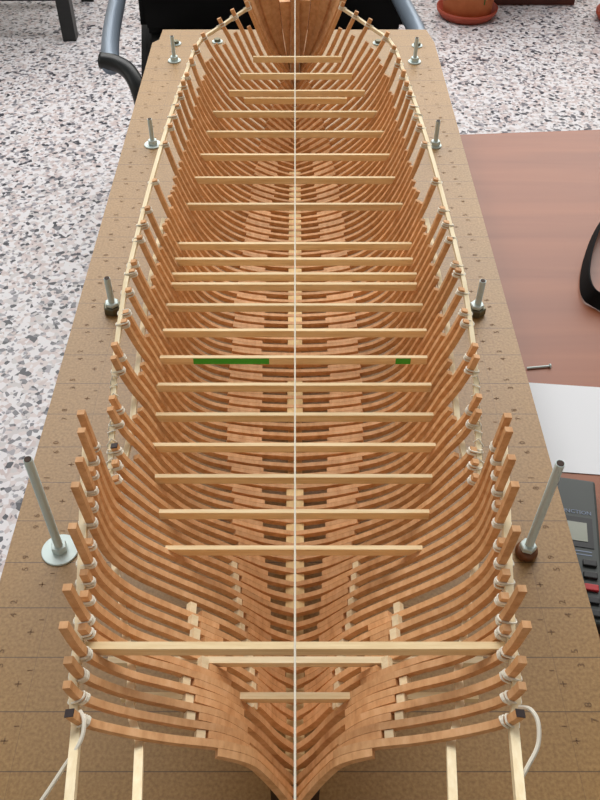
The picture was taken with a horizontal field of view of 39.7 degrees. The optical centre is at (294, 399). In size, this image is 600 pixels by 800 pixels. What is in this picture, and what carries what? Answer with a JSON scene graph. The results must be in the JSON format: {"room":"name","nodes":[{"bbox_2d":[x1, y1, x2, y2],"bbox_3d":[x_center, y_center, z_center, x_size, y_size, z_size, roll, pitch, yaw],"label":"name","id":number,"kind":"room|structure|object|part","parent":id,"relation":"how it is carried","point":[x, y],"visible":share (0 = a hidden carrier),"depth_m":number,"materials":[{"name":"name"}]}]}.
{"room":"hobby workshop","nodes":[
{"label":"hobby workshop","id":0,"kind":"room"},
{"bbox_2d":[0,0,599,577],"bbox_3d":[0.000,0.135,1.795,10.000,0.050,8.300,0,46,0],"label":"floor","id":1,"kind":"structure","parent":0,"point":[64,120],"depth_m":2.80,"materials":[{"name":"stone"}]},
{"bbox_2d":[0,0,93,40],"bbox_3d":[-1.153,-1.761,3.188,0.650,0.580,0.500,0,46,0],"label":"metal stand","id":2,"kind":"object","parent":1,"relation":"on","point":[65,10],"visible":1,"depth_m":3.18,"materials":[{"name":"black dark painted metal"}]},
{"bbox_3d":[-1.151,-1.534,3.136,0.494,0.040,0.040,0,46,0],"label":"rail","id":3,"kind":"part","parent":2,"relation":"part of","materials":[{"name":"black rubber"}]},
{"bbox_3d":[-0.878,-1.607,3.060,0.052,0.550,0.052,0,46,0],"label":"leg","id":4,"kind":"part","parent":2,"relation":"part of","materials":[{"name":"black metal"}]},
{"bbox_2d":[98,0,425,105],"bbox_3d":[-0.087,-0.875,2.027,0.766,1.020,0.815,0,46,0],"label":"armchair","id":5,"kind":"object","parent":1,"relation":"on","point":[156,16],"visible":0.29,"depth_m":2.09,"materials":[{"name":"black fabric"}]},
{"bbox_3d":[-0.078,-0.832,2.089,0.687,0.070,0.620,0,46,0],"label":"seat","id":6,"kind":"part","parent":5,"relation":"part of","materials":[{"name":"black fabric"}]},
{"bbox_3d":[-0.056,-1.204,2.014,0.681,0.545,0.221,0,46,0],"label":"backrest","id":7,"kind":"part","parent":5,"relation":"part of","materials":[{"name":"black fabric"}]},
{"bbox_2d":[437,0,497,24],"bbox_3d":[0.700,-1.738,3.259,0.465,0.447,0.307,0,46,0],"label":"flower pot","id":8,"kind":"object","parent":1,"relation":"on","point":[461,12],"visible":1,"depth_m":3.33,"materials":[{"name":"brown ceramic"}]},
{"bbox_3d":[0.704,-1.675,3.328,0.254,0.242,0.254,0,46,0],"label":"pot","id":9,"kind":"part","parent":8,"relation":"part of","materials":[{"name":"ceramic"}]},
{"bbox_2d":[460,130,599,637],"bbox_3d":[0.576,0.400,0.990,1.450,0.740,1.550,-3,46,-3],"label":"table","id":10,"kind":"object","parent":1,"relation":"on","point":[538,193],"visible":0.02,"depth_m":1.06,"materials":[{"name":"brown wood"}]},
{"bbox_2d":[0,30,599,799],"bbox_3d":[-0.003,-0.082,0.899,0.452,0.060,1.408,0,46,0],"label":"board","id":11,"kind":"object","parent":10,"relation":"on","point":[561,675],"visible":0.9,"depth_m":0.65,"materials":[{"name":"brown wood"}]},
{"bbox_2d":[23,456,77,565],"bbox_3d":[-0.187,0.088,0.629,0.029,0.133,0.029,0,46,0],"label":"rod","id":12,"kind":"object","parent":11,"relation":"on","point":[59,550],"visible":0.98,"depth_m":0.65,"materials":[{"name":"silver metal"}]},
{"bbox_3d":[-0.187,0.088,0.629,0.007,0.133,0.007,-36,56,-29],"label":"rod","id":13,"kind":"part","parent":12,"relation":"part of","materials":[{"name":"silver metal"}]},
{"bbox_2d":[41,534,77,565],"bbox_3d":[-0.187,0.119,0.662,0.029,0.002,0.029,36,56,29],"label":"washer","id":14,"kind":"object","parent":11,"relation":"on","point":[62,553],"depth_m":0.66,"materials":[{"name":"silver metal"}]},
{"bbox_2d":[104,276,119,315],"bbox_3d":[-0.190,-0.101,0.860,0.019,0.063,0.020,0,46,0],"label":"rod","id":15,"kind":"object","parent":11,"relation":"attached to","point":[111,306],"visible":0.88,"depth_m":0.86,"materials":[{"name":"silver metal"}]},
{"bbox_3d":[-0.190,-0.101,0.860,0.007,0.063,0.007,-11,47,-10],"label":"rod","id":16,"kind":"part","parent":15,"relation":"part of","materials":[{"name":"silver metal"}]},
{"bbox_2d":[144,118,159,148],"bbox_3d":[-0.189,-0.345,1.100,0.023,0.057,0.023,0,46,0],"label":"rod","id":17,"kind":"object","parent":11,"relation":"attached to","point":[152,143],"visible":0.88,"depth_m":1.10,"materials":[{"name":"silver metal"}]},
{"bbox_3d":[-0.189,-0.345,1.100,0.006,0.057,0.006,0,46,0],"label":"rod","id":18,"kind":"part","parent":17,"relation":"part of","materials":[{"name":"silver metal"}]},
{"bbox_2d":[144,140,159,148],"bbox_3d":[-0.189,-0.340,1.106,0.023,0.002,0.023,4,46,3],"label":"washer","id":19,"kind":"object","parent":17,"relation":"in","point":[150,144],"depth_m":1.10,"materials":[{"name":"silver metal"}]},
{"bbox_2d":[168,35,180,63],"bbox_3d":[-0.186,-0.530,1.278,0.020,0.058,0.020,0,46,0],"label":"rod","id":20,"kind":"object","parent":11,"relation":"on","point":[173,59],"visible":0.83,"depth_m":1.28,"materials":[{"name":"silver metal"}]},
{"bbox_3d":[-0.186,-0.530,1.278,0.006,0.058,0.006,0,46,0],"label":"rod","id":21,"kind":"part","parent":20,"relation":"part of","materials":[{"name":"silver metal"}]},
{"bbox_2d":[168,58,180,63],"bbox_3d":[-0.186,-0.525,1.284,0.020,0.002,0.020,-4,46,-3],"label":"washer","id":22,"kind":"object","parent":20,"relation":"in","point":[171,60],"depth_m":1.28,"materials":[{"name":"silver metal"}]},
{"bbox_2d":[174,39,180,45],"bbox_3d":[-0.190,-0.571,1.326,0.017,0.006,0.017,0,46,0],"label":"nut","id":23,"kind":"object","parent":11,"relation":"on","point":[176,42],"visible":0.7,"depth_m":1.32,"materials":[{"name":"silver metal"}]},
{"bbox_2d":[212,37,222,43],"bbox_3d":[-0.124,-0.576,1.331,0.017,0.006,0.017,0,46,0],"label":"nut","id":24,"kind":"object","parent":11,"relation":"on","point":[216,40],"visible":0.95,"depth_m":1.33,"materials":[{"name":"silver metal"}]},
{"bbox_2d":[40,0,540,799],"bbox_3d":[-0.001,-0.114,0.727,0.281,0.232,1.074,0,46,0],"label":"model","id":25,"kind":"object","parent":11,"relation":"on","point":[295,194],"visible":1,"depth_m":0.63},
{"bbox_3d":[0.000,-0.469,1.072,0.011,0.225,0.081,0,46,0],"label":"stem","id":26,"kind":"part","parent":25,"relation":"part of","materials":[{"name":"brown wood"}]},
{"bbox_3d":[0.000,-0.414,1.087,0.033,0.025,0.004,0,46,0],"label":"frame","id":27,"kind":"part","parent":25,"relation":"part of","materials":[{"name":"brown wood"}]},
{"bbox_3d":[0.000,-0.403,1.082,0.038,0.026,0.004,0,46,0],"label":"frame","id":28,"kind":"part","parent":25,"relation":"part of","materials":[{"name":"brown wood"}]},
{"bbox_3d":[0.000,-0.393,1.076,0.044,0.028,0.004,0,46,0],"label":"frame","id":29,"kind":"part","parent":25,"relation":"part of","materials":[{"name":"brown wood"}]},
{"bbox_3d":[0.000,-0.383,1.071,0.048,0.029,0.004,0,46,0],"label":"frame","id":30,"kind":"part","parent":25,"relation":"part of","materials":[{"name":"brown wood"}]},
{"bbox_3d":[0.000,-0.373,1.065,0.052,0.030,0.004,0,46,0],"label":"frame","id":31,"kind":"part","parent":25,"relation":"part of","materials":[{"name":"brown wood"}]},
{"bbox_3d":[0.000,-0.363,1.059,0.057,0.031,0.004,0,46,0],"label":"frame","id":32,"kind":"part","parent":25,"relation":"part of","materials":[{"name":"brown wood"}]},
{"bbox_3d":[0.000,-0.354,1.052,0.064,0.033,0.004,0,46,0],"label":"frame","id":33,"kind":"part","parent":25,"relation":"part of","materials":[{"name":"brown wood"}]},
{"bbox_3d":[0.000,-0.345,1.046,0.067,0.032,0.004,0,46,0],"label":"frame","id":34,"kind":"part","parent":25,"relation":"part of","materials":[{"name":"brown wood"}]},
{"bbox_3d":[0.000,-0.336,1.039,0.072,0.032,0.004,0,46,0],"label":"frame","id":35,"kind":"part","parent":25,"relation":"part of","materials":[{"name":"brown wood"}]},
{"bbox_3d":[0.000,-0.326,1.033,0.075,0.031,0.004,0,46,0],"label":"frame","id":36,"kind":"part","parent":25,"relation":"part of","materials":[{"name":"brown wood"}]},
{"bbox_3d":[0.000,-0.317,1.026,0.081,0.030,0.004,0,46,0],"label":"frame","id":37,"kind":"part","parent":25,"relation":"part of","materials":[{"name":"brown wood"}]},
{"bbox_3d":[0.000,-0.308,1.019,0.085,0.028,0.004,0,46,0],"label":"frame","id":38,"kind":"part","parent":25,"relation":"part of","materials":[{"name":"brown wood"}]},
{"bbox_3d":[0.000,-0.299,1.012,0.088,0.027,0.004,0,46,0],"label":"frame","id":39,"kind":"part","parent":25,"relation":"part of","materials":[{"name":"brown wood"}]},
{"bbox_3d":[0.000,-0.290,1.006,0.087,0.024,0.004,0,46,0],"label":"frame","id":40,"kind":"part","parent":25,"relation":"part of","materials":[{"name":"brown wood"}]},
{"bbox_3d":[0.000,-0.282,0.998,0.092,0.024,0.004,0,46,0],"label":"frame","id":41,"kind":"part","parent":25,"relation":"part of","materials":[{"name":"brown wood"}]},
{"bbox_3d":[0.000,-0.273,0.991,0.093,0.023,0.004,0,46,0],"label":"frame","id":42,"kind":"part","parent":25,"relation":"part of","materials":[{"name":"brown wood"}]},
{"bbox_3d":[0.000,-0.265,0.984,0.097,0.023,0.004,0,46,0],"label":"frame","id":43,"kind":"part","parent":25,"relation":"part of","materials":[{"name":"brown wood"}]},
{"bbox_3d":[0.000,-0.257,0.976,0.098,0.022,0.004,0,46,0],"label":"frame","id":44,"kind":"part","parent":25,"relation":"part of","materials":[{"name":"brown wood"}]},
{"bbox_3d":[0.000,-0.248,0.969,0.101,0.022,0.004,0,46,0],"label":"frame","id":45,"kind":"part","parent":25,"relation":"part of","materials":[{"name":"brown wood"}]},
{"bbox_3d":[0.000,-0.240,0.961,0.102,0.021,0.004,0,46,0],"label":"frame","id":46,"kind":"part","parent":25,"relation":"part of","materials":[{"name":"brown wood"}]},
{"bbox_3d":[0.000,-0.232,0.954,0.104,0.020,0.004,0,46,0],"label":"frame","id":47,"kind":"part","parent":25,"relation":"part of","materials":[{"name":"brown wood"}]},
{"bbox_3d":[0.000,-0.223,0.946,0.103,0.019,0.004,0,46,0],"label":"frame","id":48,"kind":"part","parent":25,"relation":"part of","materials":[{"name":"brown wood"}]},
{"bbox_3d":[0.000,-0.215,0.939,0.106,0.019,0.004,0,46,0],"label":"frame","id":49,"kind":"part","parent":25,"relation":"part of","materials":[{"name":"brown wood"}]},
{"bbox_3d":[0.000,-0.206,0.931,0.105,0.018,0.004,0,46,0],"label":"frame","id":50,"kind":"part","parent":25,"relation":"part of","materials":[{"name":"brown wood"}]},
{"bbox_3d":[0.000,-0.198,0.924,0.106,0.017,0.004,0,46,0],"label":"frame","id":51,"kind":"part","parent":25,"relation":"part of","materials":[{"name":"brown wood"}]},
{"bbox_3d":[0.000,-0.190,0.916,0.111,0.018,0.004,0,46,0],"label":"frame","id":52,"kind":"part","parent":25,"relation":"part of","materials":[{"name":"brown wood"}]},
{"bbox_3d":[0.000,-0.182,0.908,0.111,0.017,0.004,0,46,0],"label":"frame","id":53,"kind":"part","parent":25,"relation":"part of","materials":[{"name":"brown wood"}]},
{"bbox_3d":[0.000,-0.173,0.901,0.108,0.016,0.004,0,46,0],"label":"frame","id":54,"kind":"part","parent":25,"relation":"part of","materials":[{"name":"brown wood"}]},
{"bbox_3d":[0.000,-0.165,0.893,0.111,0.015,0.004,0,46,0],"label":"frame","id":55,"kind":"part","parent":25,"relation":"part of","materials":[{"name":"brown wood"}]},
{"bbox_3d":[0.000,-0.157,0.885,0.112,0.015,0.004,0,46,0],"label":"frame","id":56,"kind":"part","parent":25,"relation":"part of","materials":[{"name":"brown wood"}]},
{"bbox_3d":[0.000,-0.149,0.878,0.113,0.015,0.004,0,46,0],"label":"frame","id":57,"kind":"part","parent":25,"relation":"part of","materials":[{"name":"brown wood"}]},
{"bbox_3d":[0.000,-0.141,0.870,0.117,0.015,0.004,0,46,0],"label":"frame","id":58,"kind":"part","parent":25,"relation":"part of","materials":[{"name":"brown wood"}]},
{"bbox_3d":[0.000,-0.133,0.863,0.116,0.014,0.004,0,46,0],"label":"frame","id":59,"kind":"part","parent":25,"relation":"part of","materials":[{"name":"brown wood"}]},
{"bbox_3d":[0.000,-0.125,0.855,0.119,0.014,0.004,0,46,0],"label":"frame","id":60,"kind":"part","parent":25,"relation":"part of","materials":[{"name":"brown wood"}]},
{"bbox_3d":[0.000,-0.116,0.847,0.118,0.014,0.004,0,46,0],"label":"frame","id":61,"kind":"part","parent":25,"relation":"part of","materials":[{"name":"brown wood"}]},
{"bbox_3d":[0.000,-0.108,0.840,0.116,0.013,0.004,0,46,0],"label":"frame","id":62,"kind":"part","parent":25,"relation":"part of","materials":[{"name":"brown wood"}]},
{"bbox_3d":[0.000,-0.100,0.832,0.118,0.013,0.004,0,46,0],"label":"frame","id":63,"kind":"part","parent":25,"relation":"part of","materials":[{"name":"brown wood"}]},
{"bbox_3d":[0.000,-0.092,0.824,0.122,0.013,0.004,0,46,0],"label":"frame","id":64,"kind":"part","parent":25,"relation":"part of","materials":[{"name":"brown wood"}]},
{"bbox_3d":[0.000,-0.084,0.817,0.119,0.012,0.004,0,46,0],"label":"frame","id":65,"kind":"part","parent":25,"relation":"part of","materials":[{"name":"brown wood"}]},
{"bbox_3d":[0.000,-0.075,0.809,0.119,0.012,0.004,0,46,0],"label":"frame","id":66,"kind":"part","parent":25,"relation":"part of","materials":[{"name":"brown wood"}]},
{"bbox_3d":[0.000,-0.068,0.801,0.121,0.012,0.004,0,46,0],"label":"frame","id":67,"kind":"part","parent":25,"relation":"part of","materials":[{"name":"brown wood"}]},
{"bbox_3d":[0.000,-0.060,0.793,0.125,0.012,0.004,0,46,0],"label":"frame","id":68,"kind":"part","parent":25,"relation":"part of","materials":[{"name":"brown wood"}]},
{"bbox_3d":[0.000,-0.051,0.786,0.120,0.011,0.004,0,46,0],"label":"frame","id":69,"kind":"part","parent":25,"relation":"part of","materials":[{"name":"brown wood"}]},
{"bbox_3d":[0.000,-0.043,0.778,0.119,0.011,0.004,0,46,0],"label":"frame","id":70,"kind":"part","parent":25,"relation":"part of","materials":[{"name":"brown wood"}]},
{"bbox_3d":[0.000,-0.035,0.770,0.120,0.011,0.004,0,46,0],"label":"frame","id":71,"kind":"part","parent":25,"relation":"part of","materials":[{"name":"brown wood"}]},
{"bbox_3d":[0.000,-0.027,0.762,0.122,0.012,0.004,0,46,0],"label":"frame","id":72,"kind":"part","parent":25,"relation":"part of","materials":[{"name":"brown wood"}]},
{"bbox_3d":[0.000,-0.019,0.755,0.119,0.011,0.004,0,46,0],"label":"frame","id":73,"kind":"part","parent":25,"relation":"part of","materials":[{"name":"brown wood"}]},
{"bbox_3d":[0.000,-0.011,0.747,0.122,0.012,0.004,0,46,0],"label":"frame","id":74,"kind":"part","parent":25,"relation":"part of","materials":[{"name":"brown wood"}]},
{"bbox_3d":[0.000,-0.003,0.739,0.121,0.012,0.004,0,46,0],"label":"frame","id":75,"kind":"part","parent":25,"relation":"part of","materials":[{"name":"brown wood"}]},
{"bbox_3d":[0.000,0.005,0.731,0.117,0.012,0.004,0,46,0],"label":"frame","id":76,"kind":"part","parent":25,"relation":"part of","materials":[{"name":"brown wood"}]},
{"bbox_3d":[0.000,0.013,0.723,0.119,0.012,0.004,0,46,0],"label":"frame","id":77,"kind":"part","parent":25,"relation":"part of","materials":[{"name":"brown wood"}]},
{"bbox_3d":[0.000,0.021,0.715,0.118,0.013,0.004,0,46,0],"label":"frame","id":78,"kind":"part","parent":25,"relation":"part of","materials":[{"name":"brown wood"}]},
{"bbox_3d":[0.000,0.029,0.707,0.116,0.013,0.004,0,46,0],"label":"frame","id":79,"kind":"part","parent":25,"relation":"part of","materials":[{"name":"brown wood"}]},
{"bbox_3d":[0.000,0.037,0.699,0.116,0.014,0.004,0,46,0],"label":"frame","id":80,"kind":"part","parent":25,"relation":"part of","materials":[{"name":"brown wood"}]},
{"bbox_3d":[0.000,0.045,0.691,0.112,0.014,0.004,0,46,0],"label":"frame","id":81,"kind":"part","parent":25,"relation":"part of","materials":[{"name":"brown wood"}]},
{"bbox_3d":[0.000,0.052,0.683,0.112,0.015,0.004,0,46,0],"label":"frame","id":82,"kind":"part","parent":25,"relation":"part of","materials":[{"name":"brown wood"}]},
{"bbox_3d":[0.000,0.060,0.675,0.105,0.015,0.004,0,46,0],"label":"frame","id":83,"kind":"part","parent":25,"relation":"part of","materials":[{"name":"brown wood"}]},
{"bbox_3d":[0.000,0.068,0.667,0.104,0.016,0.004,0,46,0],"label":"frame","id":84,"kind":"part","parent":25,"relation":"part of","materials":[{"name":"brown wood"}]},
{"bbox_3d":[0.000,0.076,0.659,0.102,0.017,0.004,0,46,0],"label":"frame","id":85,"kind":"part","parent":25,"relation":"part of","materials":[{"name":"brown wood"}]},
{"bbox_3d":[0.000,0.084,0.651,0.097,0.017,0.004,0,46,0],"label":"frame","id":86,"kind":"part","parent":25,"relation":"part of","materials":[{"name":"brown wood"}]},
{"bbox_3d":[0.000,0.091,0.643,0.099,0.020,0.004,0,46,0],"label":"frame","id":87,"kind":"part","parent":25,"relation":"part of","materials":[{"name":"brown wood"}]},
{"bbox_3d":[0.000,0.099,0.634,0.098,0.022,0.004,0,46,0],"label":"frame","id":88,"kind":"part","parent":25,"relation":"part of","materials":[{"name":"brown wood"}]},
{"bbox_3d":[0.000,0.106,0.626,0.093,0.023,0.004,0,46,0],"label":"frame","id":89,"kind":"part","parent":25,"relation":"part of","materials":[{"name":"brown wood"}]},
{"bbox_3d":[0.000,0.114,0.618,0.088,0.024,0.004,0,46,0],"label":"frame","id":90,"kind":"part","parent":25,"relation":"part of","materials":[{"name":"brown wood"}]},
{"bbox_3d":[0.000,0.121,0.609,0.089,0.028,0.004,0,46,0],"label":"frame","id":91,"kind":"part","parent":25,"relation":"part of","materials":[{"name":"brown wood"}]},
{"bbox_3d":[0.000,0.128,0.600,0.087,0.030,0.004,0,46,0],"label":"frame","id":92,"kind":"part","parent":25,"relation":"part of","materials":[{"name":"brown wood"}]},
{"bbox_3d":[0.000,0.136,0.592,0.081,0.031,0.004,0,46,0],"label":"frame","id":93,"kind":"part","parent":25,"relation":"part of","materials":[{"name":"brown wood"}]},
{"bbox_3d":[0.000,0.142,0.583,0.080,0.034,0.004,0,46,0],"label":"frame","id":94,"kind":"part","parent":25,"relation":"part of","materials":[{"name":"brown wood"}]},
{"bbox_3d":[0.000,0.149,0.574,0.078,0.036,0.004,0,46,0],"label":"frame","id":95,"kind":"part","parent":25,"relation":"part of","materials":[{"name":"brown wood"}]},
{"bbox_3d":[0.000,0.157,0.566,0.072,0.037,0.004,0,46,0],"label":"frame","id":96,"kind":"part","parent":25,"relation":"part of","materials":[{"name":"brown wood"}]},
{"bbox_3d":[0.000,0.163,0.556,0.069,0.039,0.004,0,46,0],"label":"frame","id":97,"kind":"part","parent":25,"relation":"part of","materials":[{"name":"brown wood"}]},
{"bbox_3d":[0.000,0.172,0.549,0.059,0.036,0.004,0,46,0],"label":"frame","id":98,"kind":"part","parent":25,"relation":"part of","materials":[{"name":"brown wood"}]},
{"bbox_3d":[0.000,0.178,0.539,0.058,0.039,0.004,0,46,0],"label":"frame","id":99,"kind":"part","parent":25,"relation":"part of","materials":[{"name":"brown wood"}]},
{"bbox_3d":[0.000,0.184,0.530,0.054,0.040,0.004,0,46,0],"label":"frame","id":100,"kind":"part","parent":25,"relation":"part of","materials":[{"name":"brown wood"}]},
{"bbox_3d":[0.000,0.190,0.519,0.054,0.045,0.004,0,46,0],"label":"frame","id":101,"kind":"part","parent":25,"relation":"part of","materials":[{"name":"brown wood"}]},
{"bbox_3d":[0.000,0.196,0.510,0.050,0.046,0.004,0,46,0],"label":"frame","id":102,"kind":"part","parent":25,"relation":"part of","materials":[{"name":"brown wood"}]},
{"bbox_3d":[0.000,0.185,0.482,0.114,0.096,0.004,0,46,0],"label":"frame","id":103,"kind":"part","parent":25,"relation":"part of","materials":[{"name":"brown wood"}]},
{"bbox_3d":[0.000,0.191,0.472,0.110,0.098,0.004,0,46,0],"label":"frame","id":104,"kind":"part","parent":25,"relation":"part of","materials":[{"name":"brown wood"}]},
{"bbox_3d":[0.000,0.195,0.461,0.103,0.096,0.004,0,46,0],"label":"frame","id":105,"kind":"part","parent":25,"relation":"part of","materials":[{"name":"brown wood"}]},
{"bbox_3d":[0.000,0.197,0.446,0.090,0.088,0.004,0,46,0],"label":"frame","id":106,"kind":"part","parent":25,"relation":"part of","materials":[{"name":"brown wood"}]},
{"bbox_3d":[0.000,0.198,0.431,0.078,0.078,0.004,0,46,0],"label":"frame","id":107,"kind":"part","parent":25,"relation":"part of","materials":[{"name":"brown wood"}]},
{"bbox_2d":[373,39,380,45],"bbox_3d":[0.133,-0.572,1.327,0.017,0.006,0.017,0,46,0],"label":"nut","id":108,"kind":"object","parent":11,"relation":"on","point":[376,42],"visible":0.71,"depth_m":1.32,"materials":[{"name":"silver metal"}]},
{"bbox_2d":[408,37,420,64],"bbox_3d":[0.184,-0.527,1.276,0.020,0.057,0.020,0,46,0],"label":"rod","id":109,"kind":"object","parent":11,"relation":"on","point":[414,60],"visible":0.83,"depth_m":1.27,"materials":[{"name":"silver metal"}]},
{"bbox_2d":[408,59,420,64],"bbox_3d":[0.184,-0.522,1.282,0.020,0.002,0.020,36,56,29],"label":"washer","id":110,"kind":"object","parent":109,"relation":"in","point":[411,61],"depth_m":1.28,"materials":[{"name":"silver metal"}]},
{"bbox_3d":[0.184,-0.527,1.276,0.006,0.057,0.006,0,46,0],"label":"rod","id":111,"kind":"part","parent":109,"relation":"part of","materials":[{"name":"silver metal"}]},
{"bbox_2d":[412,42,421,47],"bbox_3d":[0.194,-0.565,1.321,0.017,0.006,0.017,0,46,0],"label":"nut","id":112,"kind":"object","parent":11,"relation":"on","point":[419,43],"visible":0.65,"depth_m":1.32,"materials":[{"name":"silver metal"}]},
{"bbox_2d":[431,119,441,148],"bbox_3d":[0.186,-0.343,1.099,0.017,0.056,0.017,0,46,0],"label":"rod","id":113,"kind":"object","parent":11,"relation":"attached to","point":[435,142],"visible":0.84,"depth_m":1.09,"materials":[{"name":"silver metal"}]},
{"bbox_3d":[0.186,-0.343,1.099,0.006,0.056,0.006,0,46,0],"label":"rod","id":114,"kind":"part","parent":113,"relation":"part of","materials":[{"name":"silver metal"}]},
{"bbox_2d":[470,279,485,317],"bbox_3d":[0.188,-0.098,0.858,0.019,0.062,0.019,0,46,0],"label":"rod","id":115,"kind":"object","parent":11,"relation":"attached to","point":[478,309],"visible":0.83,"depth_m":0.85,"materials":[{"name":"silver metal"}]},
{"bbox_3d":[0.189,-0.098,0.858,0.007,0.062,0.007,11,47,10],"label":"rod","id":116,"kind":"part","parent":115,"relation":"part of","materials":[{"name":"silver metal"}]},
{"bbox_2d":[515,460,564,561],"bbox_3d":[0.183,0.090,0.627,0.018,0.132,0.018,0,46,0],"label":"rod","id":117,"kind":"object","parent":11,"relation":"attached to","point":[526,550],"visible":0.97,"depth_m":0.62,"materials":[{"name":"silver metal"}]},
{"bbox_2d":[515,541,537,561],"bbox_3d":[0.183,0.119,0.658,0.018,0.008,0.018,0,46,0],"label":"washer","id":118,"kind":"object","parent":117,"relation":"in","point":[525,551],"depth_m":0.65,"materials":[{"name":"brown"}]},
{"bbox_3d":[0.184,0.090,0.628,0.009,0.132,0.007,0,46,0],"label":"rod","id":119,"kind":"part","parent":117,"relation":"part of","materials":[{"name":"silver metal"}]},
{"bbox_2d":[527,364,551,368],"bbox_3d":[0.262,-0.036,0.894,0.026,0.005,0.005,-5,46,-5],"label":"nail","id":120,"kind":"object","parent":10,"relation":"on","point":[549,365],"visible":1,"depth_m":0.89,"materials":[{"name":"silver metal"}]},
{"bbox_2d":[529,383,599,474],"bbox_3d":[0.321,0.030,0.832,0.297,0.001,0.120,4,46,4],"label":"paper sheet","id":121,"kind":"object","parent":10,"relation":"on","point":[568,415],"visible":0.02,"depth_m":0.84,"materials":[{"name":"white paper"}]},
{"bbox_2d":[557,477,599,633],"bbox_3d":[0.227,0.128,0.726,0.074,0.018,0.150,8,46,7],"label":"calculator","id":122,"kind":"object","parent":10,"relation":"on","point":[578,497],"visible":0.29,"depth_m":0.73,"materials":[{"name":"grey plastic"}]},
{"bbox_2d":[580,222,599,310],"bbox_3d":[0.396,-0.191,1.030,0.078,0.022,0.282,10,47,10],"label":"strap","id":123,"kind":"object","parent":10,"relation":"on","point":[590,294],"visible":1,"depth_m":0.98,"materials":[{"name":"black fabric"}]},
{"bbox_2d":[494,0,574,4],"bbox_3d":[1.002,-2.027,3.361,0.364,0.700,0.438,0,46,0],"label":"base cabinet","id":124,"kind":"object","parent":1,"relation":"on","point":[498,2],"visible":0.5,"depth_m":3.49,"materials":[{"name":"brown wood"}]},
{"bbox_2d":[596,4,599,20],"bbox_3d":[1.325,-1.702,3.223,0.427,0.447,0.270,0,46,0],"label":"flower pot","id":125,"kind":"object","parent":1,"relation":"on","point":[598,6],"visible":1,"depth_m":3.37,"materials":[{"name":"brown ceramic"}]}
]}

